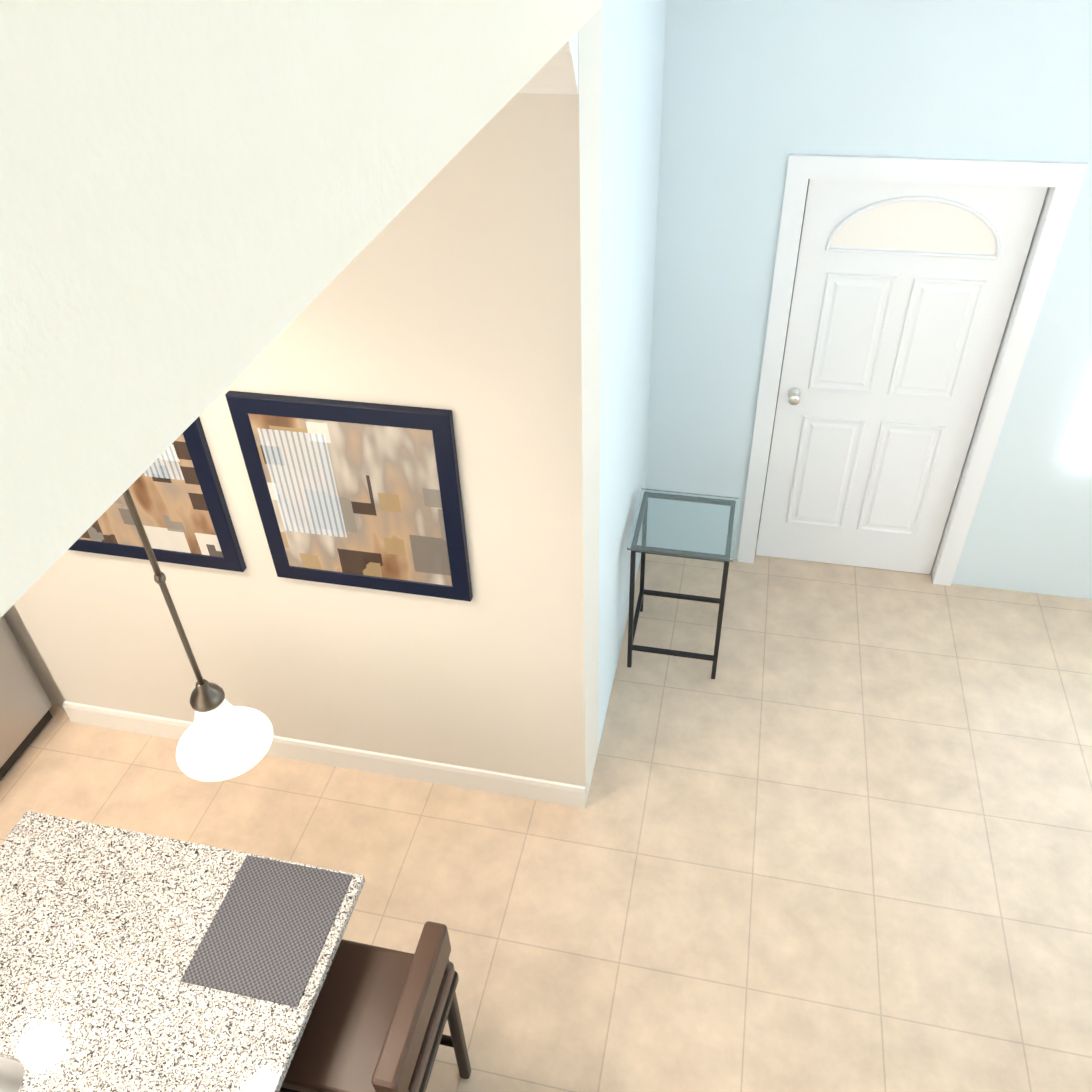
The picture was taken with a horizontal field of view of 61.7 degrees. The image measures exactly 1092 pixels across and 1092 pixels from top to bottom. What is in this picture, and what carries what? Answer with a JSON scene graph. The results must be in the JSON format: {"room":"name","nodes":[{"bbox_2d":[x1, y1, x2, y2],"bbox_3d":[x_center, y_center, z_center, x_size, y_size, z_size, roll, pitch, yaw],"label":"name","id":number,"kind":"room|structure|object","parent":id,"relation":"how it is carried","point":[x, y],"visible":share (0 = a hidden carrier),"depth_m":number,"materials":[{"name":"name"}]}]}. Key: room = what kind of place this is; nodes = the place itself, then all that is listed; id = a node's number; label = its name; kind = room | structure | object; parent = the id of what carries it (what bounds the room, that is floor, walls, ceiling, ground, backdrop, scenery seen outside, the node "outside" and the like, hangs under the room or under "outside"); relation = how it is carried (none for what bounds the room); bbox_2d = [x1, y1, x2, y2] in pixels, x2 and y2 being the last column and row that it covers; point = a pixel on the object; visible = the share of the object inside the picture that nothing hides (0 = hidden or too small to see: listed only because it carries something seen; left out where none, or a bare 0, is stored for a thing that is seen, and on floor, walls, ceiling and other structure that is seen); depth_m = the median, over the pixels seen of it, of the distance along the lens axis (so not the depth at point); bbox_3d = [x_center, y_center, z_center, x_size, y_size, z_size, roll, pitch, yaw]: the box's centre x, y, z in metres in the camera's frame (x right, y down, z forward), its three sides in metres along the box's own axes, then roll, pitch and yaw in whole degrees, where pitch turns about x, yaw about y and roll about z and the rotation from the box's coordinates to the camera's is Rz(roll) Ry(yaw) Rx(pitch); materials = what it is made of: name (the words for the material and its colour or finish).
{"room":"kitchen","nodes":[
{"label":"kitchen","id":0,"kind":"room"},
{"bbox_2d":[3,605,64,706],"bbox_3d":[-2.601,-0.455,3.581,0.825,2.850,0.240,7,40,11],"label":"wall","id":1,"kind":"structure","parent":0,"point":[19,630],"depth_m":4.12,"materials":[{"name":"beige paint"}]},
{"bbox_2d":[0,0,601,617],"bbox_3d":[-2.366,-0.333,-1.118,3.390,2.850,7.380,7,40,11],"label":"ceiling","id":2,"kind":"structure","parent":0,"point":[204,204],"depth_m":0.71,"materials":[{"name":"beige paint"}]},
{"bbox_2d":[123,488,272,781],"bbox_3d":[-0.742,-0.034,1.670,0.212,1.224,0.212,7,40,11],"label":"pendant light","id":3,"kind":"object","parent":2,"relation":"hanging from","point":[222,738],"visible":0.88,"depth_m":1.98,"materials":[{"name":"white glass"}]},
{"bbox_2d":[14,7,601,805],"bbox_3d":[-1.027,-0.255,3.252,2.415,2.850,0.300,7,40,11],"label":"wall","id":4,"kind":"structure","parent":0,"point":[464,285],"depth_m":3.03,"materials":[{"name":"beige paint"}]},
{"bbox_2d":[68,417,245,571],"bbox_3d":[-1.474,-0.244,3.169,0.744,0.750,0.030,7,40,11],"label":"picture frame","id":5,"kind":"object","parent":4,"relation":"attached to","point":[176,493],"visible":0.23,"depth_m":3.23,"materials":[{"name":"blue"}]},
{"bbox_2d":[63,700,584,808],"bbox_3d":[-1.018,0.881,4.011,2.429,0.130,0.073,7,40,11],"label":"baseboard","id":6,"kind":"structure","parent":4,"relation":"attached to","point":[454,775],"depth_m":3.92,"materials":[{"name":"white"}]},
{"bbox_2d":[225,391,472,601],"bbox_3d":[-0.625,-0.145,3.006,0.727,0.746,0.030,7,40,11],"label":"picture frame","id":7,"kind":"object","parent":4,"relation":"attached to","point":[358,494],"visible":0.98,"depth_m":2.96,"materials":[{"name":"blue"}]},
{"bbox_2d":[518,32,577,93],"bbox_3d":[-2.269,0.904,-0.284,3.238,0.125,7.129,7,40,11],"label":"crown molding","id":8,"kind":"structure","parent":4,"relation":"attached to","point":[557,73],"depth_m":2.05,"materials":[{"name":"white paint"}]},
{"bbox_2d":[0,539,1091,1091],"bbox_3d":[0.326,2.863,1.670,8.400,0.100,9.200,7,40,11],"label":"floor","id":9,"kind":"structure","parent":0,"point":[828,829],"depth_m":3.65,"materials":[{"name":"tile"}]},
{"bbox_2d":[0,616,52,780],"bbox_3d":[-2.706,0.384,3.399,0.806,1.782,0.980,7,40,11],"label":"refrigerator","id":10,"kind":"object","parent":9,"relation":"on","point":[26,704],"visible":0.96,"depth_m":3.97,"materials":[{"name":"grey metal"}]},
{"bbox_2d":[279,921,470,1091],"bbox_3d":[-0.482,1.478,2.635,0.400,0.895,0.420,7,40,11],"label":"bar stool","id":11,"kind":"object","parent":9,"relation":"on","point":[379,1017],"visible":0.9,"depth_m":2.42,"materials":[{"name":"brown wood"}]},
{"bbox_2d":[627,488,738,678],"bbox_3d":[0.629,0.186,4.290,0.450,0.750,0.450,7,40,11],"label":"side table","id":12,"kind":"object","parent":9,"relation":"on","point":[686,525],"visible":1,"depth_m":4.08,"materials":[{"name":"clear glass"}]},
{"bbox_3d":[-1.639,2.677,1.222,0.944,0.883,4.640,7,40,11],"label":"kitchen island","id":13,"kind":"object","parent":9,"relation":"on","visible":0},
{"bbox_2d":[0,811,364,1091],"bbox_3d":[-1.557,2.331,0.915,1.095,0.030,4.700,7,40,11],"label":"island countertop","id":14,"kind":"structure","parent":13,"relation":"on","point":[103,929],"depth_m":2.38,"materials":[{"name":"stone"}]},
{"bbox_2d":[0,1057,23,1091],"bbox_3d":[-1.502,1.548,2.065,0.408,0.200,0.718,7,40,11],"label":"sink","id":15,"kind":"object","parent":14,"relation":"in","point":[11,1075],"depth_m":2.34,"materials":[{"name":"silver metal"}]},
{"bbox_2d":[180,855,352,1006],"bbox_3d":[-0.742,1.023,2.463,0.325,0.003,0.370,7,40,11],"label":"placemat","id":16,"kind":"object","parent":14,"relation":"on","point":[266,934],"visible":1,"depth_m":2.45,"materials":[{"name":"grey fabric"}]},
{"bbox_2d":[598,0,665,747],"bbox_3d":[0.220,-1.730,2.822,0.150,5.600,1.420,7,40,11],"label":"wall","id":17,"kind":"structure","parent":0,"point":[633,42],"depth_m":3.32,"materials":[{"name":"blue paint"}]},
{"bbox_2d":[645,0,1091,598],"bbox_3d":[2.815,-1.954,2.963,5.110,5.600,0.200,7,40,11],"label":"wall","id":18,"kind":"structure","parent":0,"point":[755,92],"depth_m":3.71,"materials":[{"name":"blue paint"}]},
{"bbox_2d":[756,179,1047,573],"bbox_3d":[1.556,-0.672,4.285,0.908,2.022,0.121,7,40,11],"label":"front door","id":19,"kind":"structure","parent":18,"relation":"in","point":[904,293],"depth_m":4.16,"materials":[{"name":"white painted wood"},{"name":"metal"},{"name":"glass"}]},
{"bbox_2d":[737,154,1087,585],"bbox_3d":[1.568,-0.745,4.302,1.100,2.120,0.220,7,40,11],"label":"door frame","id":20,"kind":"structure","parent":18,"relation":"attached to","point":[1062,181],"depth_m":3.88,"materials":[{"name":"white wood"}]}
]}

